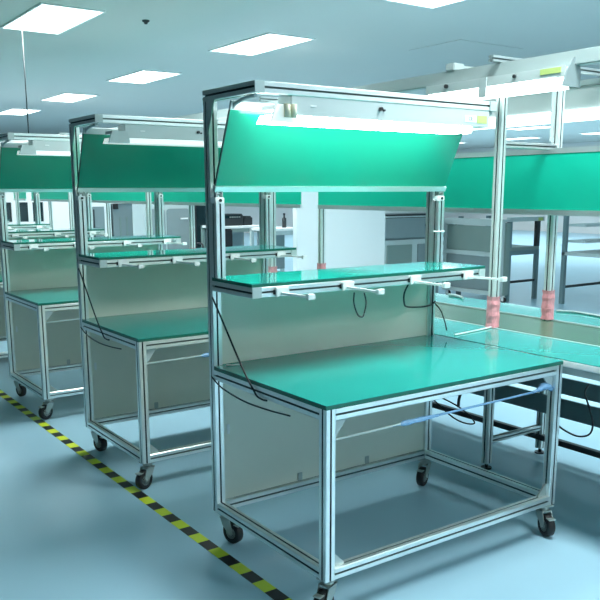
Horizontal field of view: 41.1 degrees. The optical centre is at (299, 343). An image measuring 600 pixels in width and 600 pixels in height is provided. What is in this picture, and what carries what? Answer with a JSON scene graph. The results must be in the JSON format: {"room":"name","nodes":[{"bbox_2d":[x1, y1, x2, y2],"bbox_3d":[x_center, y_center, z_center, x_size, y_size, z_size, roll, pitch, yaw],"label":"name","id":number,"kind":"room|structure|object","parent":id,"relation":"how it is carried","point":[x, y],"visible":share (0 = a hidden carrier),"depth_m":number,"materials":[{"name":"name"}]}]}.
{"room":"factory assembly workshop","nodes":[
{"label":"factory assembly workshop","id":0,"kind":"room"},
{"bbox_2d":[0,140,73,228],"bbox_3d":[-5.146,-2.360,13.946,2.480,2.300,0.100,-8,13,-34],"label":"wall","id":1,"kind":"structure","parent":0,"point":[60,209],"depth_m":14.33,"materials":[{"name":"paint"}]},
{"bbox_2d":[6,202,11,221],"bbox_3d":[-5.096,-2.287,13.989,0.095,0.340,0.030,-8,13,-34],"label":"window","id":2,"kind":"structure","parent":1,"relation":"in","point":[8,204],"depth_m":13.98,"materials":[{"name":"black glass"}]},
{"bbox_2d":[19,202,28,221],"bbox_3d":[-4.912,-2.312,14.117,0.215,0.340,0.030,-8,13,-34],"label":"window","id":3,"kind":"structure","parent":1,"relation":"in","point":[23,205],"depth_m":14.12,"materials":[{"name":"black glass"}]},
{"bbox_2d":[32,202,43,221],"bbox_3d":[-4.681,-2.342,14.276,0.190,0.340,0.030,-8,13,-34],"label":"window","id":4,"kind":"structure","parent":1,"relation":"in","point":[41,203],"depth_m":14.28,"materials":[{"name":"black glass"}]},
{"bbox_2d":[0,230,599,599],"bbox_3d":[4.357,-1.070,13.468,24.400,0.100,31.000,-8,13,-34],"label":"floor","id":5,"kind":"structure","parent":0,"point":[69,531],"depth_m":3.58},
{"bbox_2d":[8,192,51,229],"bbox_3d":[-3.059,-0.965,7.940,1.269,1.790,0.870,-8,13,-34],"label":"workbench","id":6,"kind":"object","parent":5,"relation":"on","point":[37,225],"visible":0.16,"depth_m":8.29,"materials":[{"name":"metal"}]},
{"bbox_2d":[8,223,49,225],"bbox_3d":[-3.176,-1.188,8.074,1.208,0.012,0.316,-8,13,-34],"label":"shelf","id":7,"kind":"object","parent":6,"relation":"attached to","point":[15,224],"depth_m":8.22,"materials":[{"name":"teal"}]},
{"bbox_2d":[0,145,107,357],"bbox_3d":[-2.201,-0.739,6.743,1.269,1.790,0.870,-8,13,-34],"label":"workbench","id":8,"kind":"object","parent":5,"relation":"on","point":[70,232],"visible":0.14,"depth_m":6.98,"materials":[{"name":"metal"}]},
{"bbox_2d":[8,228,103,232],"bbox_3d":[-2.319,-0.963,6.877,1.208,0.012,0.316,-8,13,-34],"label":"shelf","id":9,"kind":"object","parent":8,"relation":"attached to","point":[70,230],"depth_m":6.88,"materials":[{"name":"teal"}]},
{"bbox_2d":[0,133,186,418],"bbox_3d":[-1.347,-0.515,5.550,1.269,1.790,0.870,-8,13,-34],"label":"workbench","id":10,"kind":"object","parent":5,"relation":"on","point":[40,284],"visible":0.53,"depth_m":5.55,"materials":[{"name":"metal"}]},
{"bbox_2d":[18,145,36,154],"bbox_3d":[-1.777,-1.249,5.178,0.112,0.059,0.100,-8,13,-34],"label":"lamp","id":11,"kind":"object","parent":10,"relation":"on","point":[25,149],"depth_m":5.15,"materials":[{"name":"grey metal"}]},
{"bbox_2d":[5,286,78,305],"bbox_3d":[-1.341,-0.359,5.572,1.200,0.016,0.762,-8,13,-34],"label":"countertop","id":12,"kind":"structure","parent":10,"relation":"on","point":[61,295],"depth_m":5.30,"materials":[{"name":"teal"}]},
{"bbox_2d":[17,151,80,155],"bbox_3d":[-1.419,-1.286,5.457,0.975,0.025,0.122,-8,13,-34],"label":"diffuser","id":13,"kind":"object","parent":10,"relation":"attached to","point":[41,153],"depth_m":5.23,"materials":[{"name":"white plastic"}]},
{"bbox_2d":[1,235,180,244],"bbox_3d":[-1.464,-0.738,5.684,1.208,0.012,0.316,-8,13,-34],"label":"shelf","id":14,"kind":"object","parent":10,"relation":"attached to","point":[141,239],"depth_m":5.61,"materials":[{"name":"teal"}]},
{"bbox_2d":[92,203,111,236],"bbox_3d":[-3.871,-2.039,14.976,0.560,1.280,0.510,-8,13,-34],"label":"cabinet","id":15,"kind":"object","parent":5,"relation":"on","point":[99,218],"visible":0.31,"depth_m":14.75,"materials":[{"name":"white metal"}]},
{"bbox_2d":[110,203,132,235],"bbox_3d":[-3.288,-2.118,15.435,0.850,1.260,0.620,-8,13,-34],"label":"locker","id":16,"kind":"object","parent":5,"relation":"on","point":[121,213],"visible":0.28,"depth_m":15.02,"materials":[{"name":"metal"}]},
{"bbox_2d":[0,390,291,599],"bbox_3d":[-2.997,0.137,6.933,0.052,0.001,13.400,-8,13,-34],"label":"tape","id":17,"kind":"object","parent":5,"relation":"on","point":[263,585],"visible":1,"depth_m":3.59,"materials":[{"name":"plastic"}]},
{"bbox_2d":[132,204,189,249],"bbox_3d":[-2.322,-1.813,13.575,0.860,1.350,0.515,-8,13,-34],"label":"cabinet","id":18,"kind":"object","parent":5,"relation":"on","point":[176,217],"visible":0.36,"depth_m":13.39,"materials":[{"name":"grey metal"}]},
{"bbox_2d":[69,114,307,488],"bbox_3d":[-0.489,-0.289,4.352,1.269,1.790,0.870,-8,13,-34],"label":"workbench","id":19,"kind":"object","parent":5,"relation":"on","point":[151,305],"visible":0.56,"depth_m":4.36,"materials":[{"name":"metal"}]},
{"bbox_2d":[78,268,109,340],"bbox_3d":[-1.065,-0.204,4.129,0.007,0.336,0.383,-8,13,-34],"label":"power cable","id":20,"kind":"object","parent":19,"relation":"hanging from","point":[78,268],"visible":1,"depth_m":4.15,"materials":[{"name":"black plastic"}]},
{"bbox_2d":[80,327,120,348],"bbox_3d":[-1.030,-0.022,4.119,0.008,0.052,0.551,-8,13,-34],"label":"cable","id":21,"kind":"object","parent":19,"relation":"hanging from","point":[80,327],"visible":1,"depth_m":4.14,"materials":[{"name":"black plastic"}]},
{"bbox_2d":[105,130,129,142],"bbox_3d":[-0.918,-1.023,3.979,0.112,0.059,0.100,-8,13,-34],"label":"lamp","id":22,"kind":"object","parent":19,"relation":"on","point":[120,136],"depth_m":3.95,"materials":[{"name":"grey metal"}]},
{"bbox_2d":[82,307,207,341],"bbox_3d":[-0.482,-0.134,4.373,1.200,0.016,0.762,-8,13,-34],"label":"countertop","id":23,"kind":"structure","parent":19,"relation":"on","point":[160,325],"depth_m":4.14,"materials":[{"name":"teal"}]},
{"bbox_2d":[103,138,221,147],"bbox_3d":[-0.560,-1.061,4.258,0.975,0.025,0.122,-8,13,-34],"label":"diffuser","id":24,"kind":"object","parent":19,"relation":"attached to","point":[186,142],"depth_m":4.10,"materials":[{"name":"white plastic"}]},
{"bbox_2d":[79,245,295,259],"bbox_3d":[-0.606,-0.513,4.486,1.208,0.012,0.316,-8,13,-34],"label":"shelf","id":25,"kind":"object","parent":19,"relation":"attached to","point":[257,250],"depth_m":4.35,"materials":[{"name":"teal glass"}]},
{"bbox_2d":[194,205,205,247],"bbox_3d":[-1.751,-1.826,13.985,0.420,1.220,0.508,-8,13,-34],"label":"equipment rack","id":26,"kind":"object","parent":5,"relation":"on","point":[200,211],"visible":0.06,"depth_m":13.66,"materials":[{"name":"black metal"}]},
{"bbox_2d":[197,229,232,247],"bbox_3d":[-1.319,-1.344,12.408,0.506,0.860,0.513,-8,13,-34],"label":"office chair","id":27,"kind":"object","parent":5,"relation":"on","point":[228,232],"visible":0.19,"depth_m":12.21,"materials":[{"name":"black fabric"}]},
{"bbox_2d":[201,225,258,247],"bbox_3d":[-1.141,-1.519,13.303,0.800,0.870,0.600,-8,13,-34],"label":"desk","id":28,"kind":"object","parent":5,"relation":"on","point":[237,231],"visible":0.26,"depth_m":13.24,"materials":[{"name":"white paint"}]},
{"bbox_2d":[225,213,242,225],"bbox_3d":[-1.218,-2.024,13.122,0.460,0.190,0.370,-8,13,-34],"label":"printer","id":29,"kind":"object","parent":28,"relation":"on","point":[231,219],"visible":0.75,"depth_m":13.02,"materials":[{"name":"grey plastic"}]},
{"bbox_2d":[243,216,251,224],"bbox_3d":[-0.942,-2.047,13.346,0.170,0.150,0.300,-8,13,-34],"label":"printer","id":30,"kind":"object","parent":28,"relation":"on","point":[247,220],"visible":0.63,"depth_m":13.22,"materials":[{"name":"grey plastic"}]},
{"bbox_2d":[250,227,292,271],"bbox_3d":[-0.379,-1.382,12.599,0.620,0.860,0.550,-8,13,-34],"label":"side table","id":31,"kind":"object","parent":5,"relation":"on","point":[281,232],"visible":0.33,"depth_m":12.58,"materials":[{"name":"white paint"}]},
{"bbox_2d":[282,213,285,227],"bbox_3d":[-0.247,-1.916,12.499,0.070,0.225,0.070,-8,13,-34],"label":"spray bottle","id":32,"kind":"object","parent":31,"relation":"on","point":[283,218],"visible":1,"depth_m":12.48,"materials":[{"name":"grey plastic"}]},
{"bbox_2d":[12,46,599,469],"bbox_3d":[-0.999,-0.960,7.194,1.295,2.050,11.350,-8,13,-34],"label":"assembly line","id":33,"kind":"object","parent":5,"relation":"on","point":[552,180],"depth_m":4.17,"materials":[{"name":"white paint"}]},
{"bbox_2d":[217,117,226,120],"bbox_3d":[-0.826,-1.691,6.230,0.122,0.125,1.258,-8,13,-34],"label":"lamp","id":34,"kind":"object","parent":33,"relation":"attached to","point":[218,118],"depth_m":5.80,"materials":[{"name":"grey metal"}]},
{"bbox_2d":[277,271,599,326],"bbox_3d":[-0.738,-0.712,7.428,0.298,0.018,11.350,-8,13,-34],"label":"countertop","id":35,"kind":"structure","parent":33,"relation":"on","point":[471,302],"depth_m":4.63,"materials":[{"name":"green laminate"}]},
{"bbox_2d":[433,398,474,424],"bbox_3d":[0.739,0.237,4.544,0.590,0.366,0.025,10,15,42],"label":"power cable","id":36,"kind":"object","parent":33,"relation":"hanging from","point":[435,401],"visible":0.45,"depth_m":4.45,"materials":[{"name":"black plastic"}]},
{"bbox_2d":[457,395,461,405],"bbox_3d":[0.969,0.316,4.754,0.024,0.171,0.150,-3,11,-14],"label":"power cable","id":37,"kind":"object","parent":33,"relation":"attached to","point":[459,396],"visible":0.37,"depth_m":4.80,"materials":[{"name":"black plastic"}]},
{"bbox_2d":[454,326,491,335],"bbox_3d":[0.845,-0.060,3.897,0.308,0.010,0.011,-10,15,-42],"label":"cord","id":38,"kind":"object","parent":33,"relation":"on","point":[490,326],"visible":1,"depth_m":3.89,"materials":[{"name":"white plastic"}]},
{"bbox_2d":[426,57,580,99],"bbox_3d":[0.925,-1.230,3.787,0.122,0.127,0.858,-8,13,-34],"label":"lamp","id":39,"kind":"object","parent":33,"relation":"attached to","point":[543,74],"depth_m":3.70,"materials":[{"name":"grey plastic"}]},
{"bbox_2d":[434,318,599,366],"bbox_3d":[-1.383,-0.626,6.982,0.352,0.018,11.350,-8,13,-34],"label":"countertop","id":40,"kind":"structure","parent":33,"relation":"on","point":[543,346],"depth_m":3.62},
{"bbox_2d":[472,84,599,129],"bbox_3d":[1.377,-1.382,4.716,0.120,0.176,1.340,-8,13,-34],"label":"lamp","id":41,"kind":"object","parent":33,"relation":"attached to","point":[582,103],"depth_m":4.60,"materials":[{"name":"white"}]},
{"bbox_2d":[472,385,599,427],"bbox_3d":[-0.891,-0.254,7.404,0.015,0.100,11.350,-8,13,-34],"label":"cable tray","id":42,"kind":"object","parent":33,"relation":"on","point":[570,410],"depth_m":4.33,"materials":[{"name":"black metal"}]},
{"bbox_2d":[549,91,554,142],"bbox_3d":[1.270,-1.146,4.018,0.026,0.271,0.010,-8,13,-34],"label":"post","id":43,"kind":"object","parent":33,"relation":"on","point":[551,139],"depth_m":4.02,"materials":[{"name":"grey metal"}]},
{"bbox_2d":[519,377,599,402],"bbox_3d":[-0.891,-0.373,7.382,0.015,0.086,11.350,-8,13,-34],"label":"cable tray","id":44,"kind":"object","parent":33,"relation":"on","point":[570,387],"depth_m":4.14,"materials":[{"name":"metal"}]},
{"bbox_2d":[559,384,593,436],"bbox_3d":[1.137,0.266,3.303,0.032,0.242,0.220,-3,11,-16],"label":"power cable","id":45,"kind":"object","parent":33,"relation":"hanging from","point":[588,385],"visible":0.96,"depth_m":3.22,"materials":[{"name":"black plastic"}]},
{"bbox_2d":[556,310,599,316],"bbox_3d":[1.558,-0.165,4.436,0.046,0.012,0.294,-9,14,-38],"label":"cord","id":46,"kind":"object","parent":33,"relation":"on","point":[567,311],"visible":1,"depth_m":4.46,"materials":[{"name":"white plastic"}]},
{"bbox_2d":[202,80,562,599],"bbox_3d":[0.349,-0.069,3.183,1.269,1.790,0.870,-8,13,-34],"label":"workbench","id":47,"kind":"object","parent":5,"relation":"on","point":[358,394],"visible":1,"depth_m":3.22,"materials":[{"name":"metal"}]},
{"bbox_2d":[212,297,267,401],"bbox_3d":[-0.228,0.016,2.960,0.007,0.336,0.383,-8,13,-34],"label":"power cable","id":48,"kind":"object","parent":47,"relation":"hanging from","point":[240,363],"visible":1,"depth_m":2.98,"materials":[{"name":"black plastic"}]},
{"bbox_2d":[211,376,290,416],"bbox_3d":[-0.193,0.198,2.950,0.008,0.052,0.551,-8,13,-34],"label":"cable","id":49,"kind":"object","parent":47,"relation":"hanging from","point":[221,387],"visible":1,"depth_m":2.94,"materials":[{"name":"black plastic"}]},
{"bbox_2d":[262,103,297,122],"bbox_3d":[-0.074,-0.802,2.800,0.112,0.060,0.125,-8,13,-34],"label":"lamp","id":50,"kind":"object","parent":47,"relation":"on","point":[282,112],"depth_m":2.76,"materials":[{"name":"plastic"}]},
{"bbox_2d":[212,262,484,287],"bbox_3d":[0.232,-0.293,3.317,1.208,0.012,0.316,-8,13,-34],"label":"shelf","id":51,"kind":"object","parent":47,"relation":"attached to","point":[346,276],"depth_m":3.19,"materials":[{"name":"teal glass"}]},
{"bbox_2d":[353,292,366,317],"bbox_3d":[0.232,-0.147,3.080,0.066,0.099,0.020,-8,13,-34],"label":"cable loop","id":52,"kind":"object","parent":47,"relation":"hanging from","point":[353,292],"visible":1,"depth_m":3.08,"materials":[{"name":"black rubber"}]},
{"bbox_2d":[256,115,471,133],"bbox_3d":[0.277,-0.841,3.090,0.975,0.025,0.122,-8,13,-34],"label":"diffuser","id":53,"kind":"object","parent":47,"relation":"attached to","point":[361,122],"depth_m":3.03,"materials":[{"name":"white plastic"}]},
{"bbox_2d":[214,335,562,410],"bbox_3d":[0.355,0.086,3.204,1.200,0.016,0.762,-8,13,-34],"label":"countertop","id":54,"kind":"structure","parent":47,"relation":"on","point":[341,377],"depth_m":3.10,"materials":[{"name":"teal laminate"}]},
{"bbox_2d":[403,285,435,307],"bbox_3d":[0.513,-0.213,3.559,0.074,0.159,0.502,4,12,22],"label":"power cable","id":55,"kind":"object","parent":47,"relation":"hanging from","point":[407,285],"visible":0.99,"depth_m":3.60,"materials":[{"name":"black plastic"}]},
{"bbox_2d":[431,282,433,334],"bbox_3d":[0.628,-0.181,3.777,0.010,0.293,0.009,-8,13,-34],"label":"metal post","id":56,"kind":"object","parent":47,"relation":"attached to","point":[433,282],"visible":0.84,"depth_m":3.78,"materials":[{"name":"grey metal"}]},
{"bbox_2d":[435,303,446,330],"bbox_3d":[0.666,-0.125,3.777,0.068,0.128,0.010,6,12,29],"label":"power cable","id":57,"kind":"object","parent":47,"relation":"hanging from","point":[435,303],"visible":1,"depth_m":3.77,"materials":[{"name":"black plastic"}]},
{"bbox_2d":[384,213,438,292],"bbox_3d":[1.349,-1.152,10.639,0.980,1.130,0.500,-8,13,-34],"label":"base cabinet","id":58,"kind":"object","parent":5,"relation":"on","point":[404,232],"visible":0.32,"depth_m":10.32,"materials":[{"name":"grey metal"}]},
{"bbox_2d":[385,217,425,240],"bbox_3d":[1.343,-1.522,10.577,0.980,0.280,0.480,-8,13,-34],"label":"drawer","id":59,"kind":"object","parent":58,"relation":"attached to","point":[396,228],"depth_m":10.30,"materials":[{"name":"grey metal"}]},
{"bbox_2d":[442,218,510,302],"bbox_3d":[2.323,-1.105,10.566,0.160,1.060,1.052,-8,13,-34],"label":"station","id":60,"kind":"object","parent":5,"relation":"on","point":[464,236],"visible":0.75,"depth_m":10.49,"materials":[{"name":"grey metal"}]},
{"bbox_2d":[456,215,544,301],"bbox_3d":[2.696,-1.168,10.827,0.680,1.085,0.903,-8,13,-34],"label":"table","id":61,"kind":"object","parent":5,"relation":"on","point":[514,249],"visible":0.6,"depth_m":10.52,"materials":[{"name":"grey metal"}]},
{"bbox_2d":[559,216,599,303],"bbox_3d":[4.254,-1.105,10.382,1.850,1.120,0.670,-8,13,-34],"label":"table","id":62,"kind":"object","parent":5,"relation":"on","point":[583,253],"visible":0.89,"depth_m":10.08,"materials":[{"name":"grey metal"}]},
{"bbox_2d":[568,238,599,242],"bbox_3d":[4.161,-1.360,10.467,1.750,0.030,0.250,-8,13,-34],"label":"shelf","id":63,"kind":"object","parent":62,"relation":"attached to","point":[595,240],"depth_m":9.99,"materials":[{"name":"grey metal"}]},
{"bbox_2d":[569,223,599,226],"bbox_3d":[4.161,-1.556,10.430,1.750,0.030,0.250,-8,13,-34],"label":"shelf","id":64,"kind":"object","parent":62,"relation":"attached to","point":[580,224],"depth_m":9.94,"materials":[{"name":"grey metal"}]},
{"bbox_2d":[0,0,599,149],"bbox_3d":[4.350,-4.116,12.890,24.400,0.100,31.000,-8,13,-34],"label":"ceiling","id":65,"kind":"structure","parent":0,"point":[356,43],"depth_m":8.98,"materials":[{"name":"paint"}]},
{"bbox_2d":[0,108,41,114],"bbox_3d":[-5.649,-4.629,16.021,0.580,0.014,1.260,-8,13,-34],"label":"recessed light","id":66,"kind":"object","parent":65,"relation":"in","point":[12,111],"visible":0.91,"depth_m":15.92,"materials":[{"name":"white paint"}]},
{"bbox_2d":[21,28,28,140],"bbox_3d":[-2.713,-2.489,7.924,0.011,1.210,0.011,-3,11,-12],"label":"hanging cable","id":67,"kind":"object","parent":65,"relation":"hanging from","point":[21,28],"visible":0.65,"depth_m":7.90,"materials":[{"name":"black"}]},
{"bbox_2d":[0,2,105,34],"bbox_3d":[-2.320,-3.009,7.449,0.580,0.014,1.260,-8,13,-34],"label":"recessed light","id":68,"kind":"object","parent":65,"relation":"in","point":[49,18],"visible":1,"depth_m":7.38,"materials":[{"name":"white paint"}]},
{"bbox_2d":[40,93,98,102],"bbox_3d":[-3.939,-4.180,13.635,0.580,0.014,1.260,-8,13,-34],"label":"recessed light","id":69,"kind":"object","parent":65,"relation":"in","point":[63,97],"visible":1,"depth_m":13.57,"materials":[{"name":"white paint"}]},
{"bbox_2d":[45,94,93,101],"bbox_3d":[-3.939,-4.181,13.634,0.540,0.008,1.220,-8,13,-34],"label":"diffuser","id":70,"kind":"object","parent":69,"relation":"attached to","point":[60,97],"depth_m":13.57,"materials":[{"name":"white plastic"}]},
{"bbox_2d":[106,69,181,83],"bbox_3d":[-2.195,-3.721,11.200,0.580,0.014,1.260,-8,13,-34],"label":"recessed light","id":71,"kind":"object","parent":65,"relation":"in","point":[142,76],"visible":1,"depth_m":11.12,"materials":[{"name":"white paint"}]},
{"bbox_2d":[209,32,314,55],"bbox_3d":[-0.439,-3.260,8.749,0.580,0.014,1.260,-8,13,-34],"label":"recessed light","id":72,"kind":"object","parent":65,"relation":"in","point":[269,41],"visible":1,"depth_m":8.70,"materials":[{"name":"white paint"}]},
{"bbox_2d":[384,0,464,8],"bbox_3d":[1.288,-2.806,6.338,0.580,0.014,1.260,-8,13,-34],"label":"recessed light","id":73,"kind":"object","parent":65,"relation":"in","point":[432,4],"visible":1,"depth_m":6.78,"materials":[{"name":"white paint"}]},
{"bbox_2d":[409,39,522,58],"bbox_3d":[1.882,-3.334,9.091,1.000,0.006,0.800,-8,13,-34],"label":"ceiling hatch","id":74,"kind":"object","parent":65,"relation":"attached to","point":[457,48],"visible":1,"depth_m":9.06,"materials":[{"name":"paint"}]},
{"bbox_2d":[506,137,541,139],"bbox_3d":[6.739,-6.284,24.584,0.580,0.014,1.260,-8,13,-34],"label":"recessed light","id":75,"kind":"object","parent":65,"relation":"in","point":[520,137],"visible":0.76,"depth_m":24.52,"materials":[{"name":"white paint"}]},
{"bbox_2d":[507,126,549,129],"bbox_3d":[5.914,-5.496,20.445,0.580,0.014,1.260,-8,13,-34],"label":"recessed light","id":76,"kind":"object","parent":65,"relation":"in","point":[533,127],"visible":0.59,"depth_m":20.55,"materials":[{"name":"white paint"}]},
{"bbox_2d":[579,132,599,134],"bbox_3d":[8.449,-5.835,22.198,0.580,0.014,1.260,-8,13,-34],"label":"recessed light","id":77,"kind":"object","parent":65,"relation":"in","point":[592,133],"visible":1,"depth_m":22.44,"materials":[{"name":"white paint"}]},
{"bbox_2d":[225,206,425,232],"bbox_3d":[-4.598,-4.945,25.675,24.400,3.000,0.100,-8,13,-34],"label":"wall","id":78,"kind":"structure","parent":0,"point":[253,212],"depth_m":28.36,"materials":[{"name":"paint"}]},
{"bbox_2d":[293,192,384,270],"bbox_3d":[0.479,-1.610,9.394,1.310,2.500,0.080,-8,13,-34],"label":"wall partition","id":79,"kind":"structure","parent":0,"point":[353,238],"depth_m":9.39,"materials":[{"name":"white paint"}]},
{"bbox_2d":[444,141,599,233],"bbox_3d":[14.370,-3.931,20.103,0.100,3.000,31.000,-8,13,-34],"label":"wall","id":80,"kind":"structure","parent":0,"point":[525,225],"depth_m":28.29,"materials":[{"name":"paint"}]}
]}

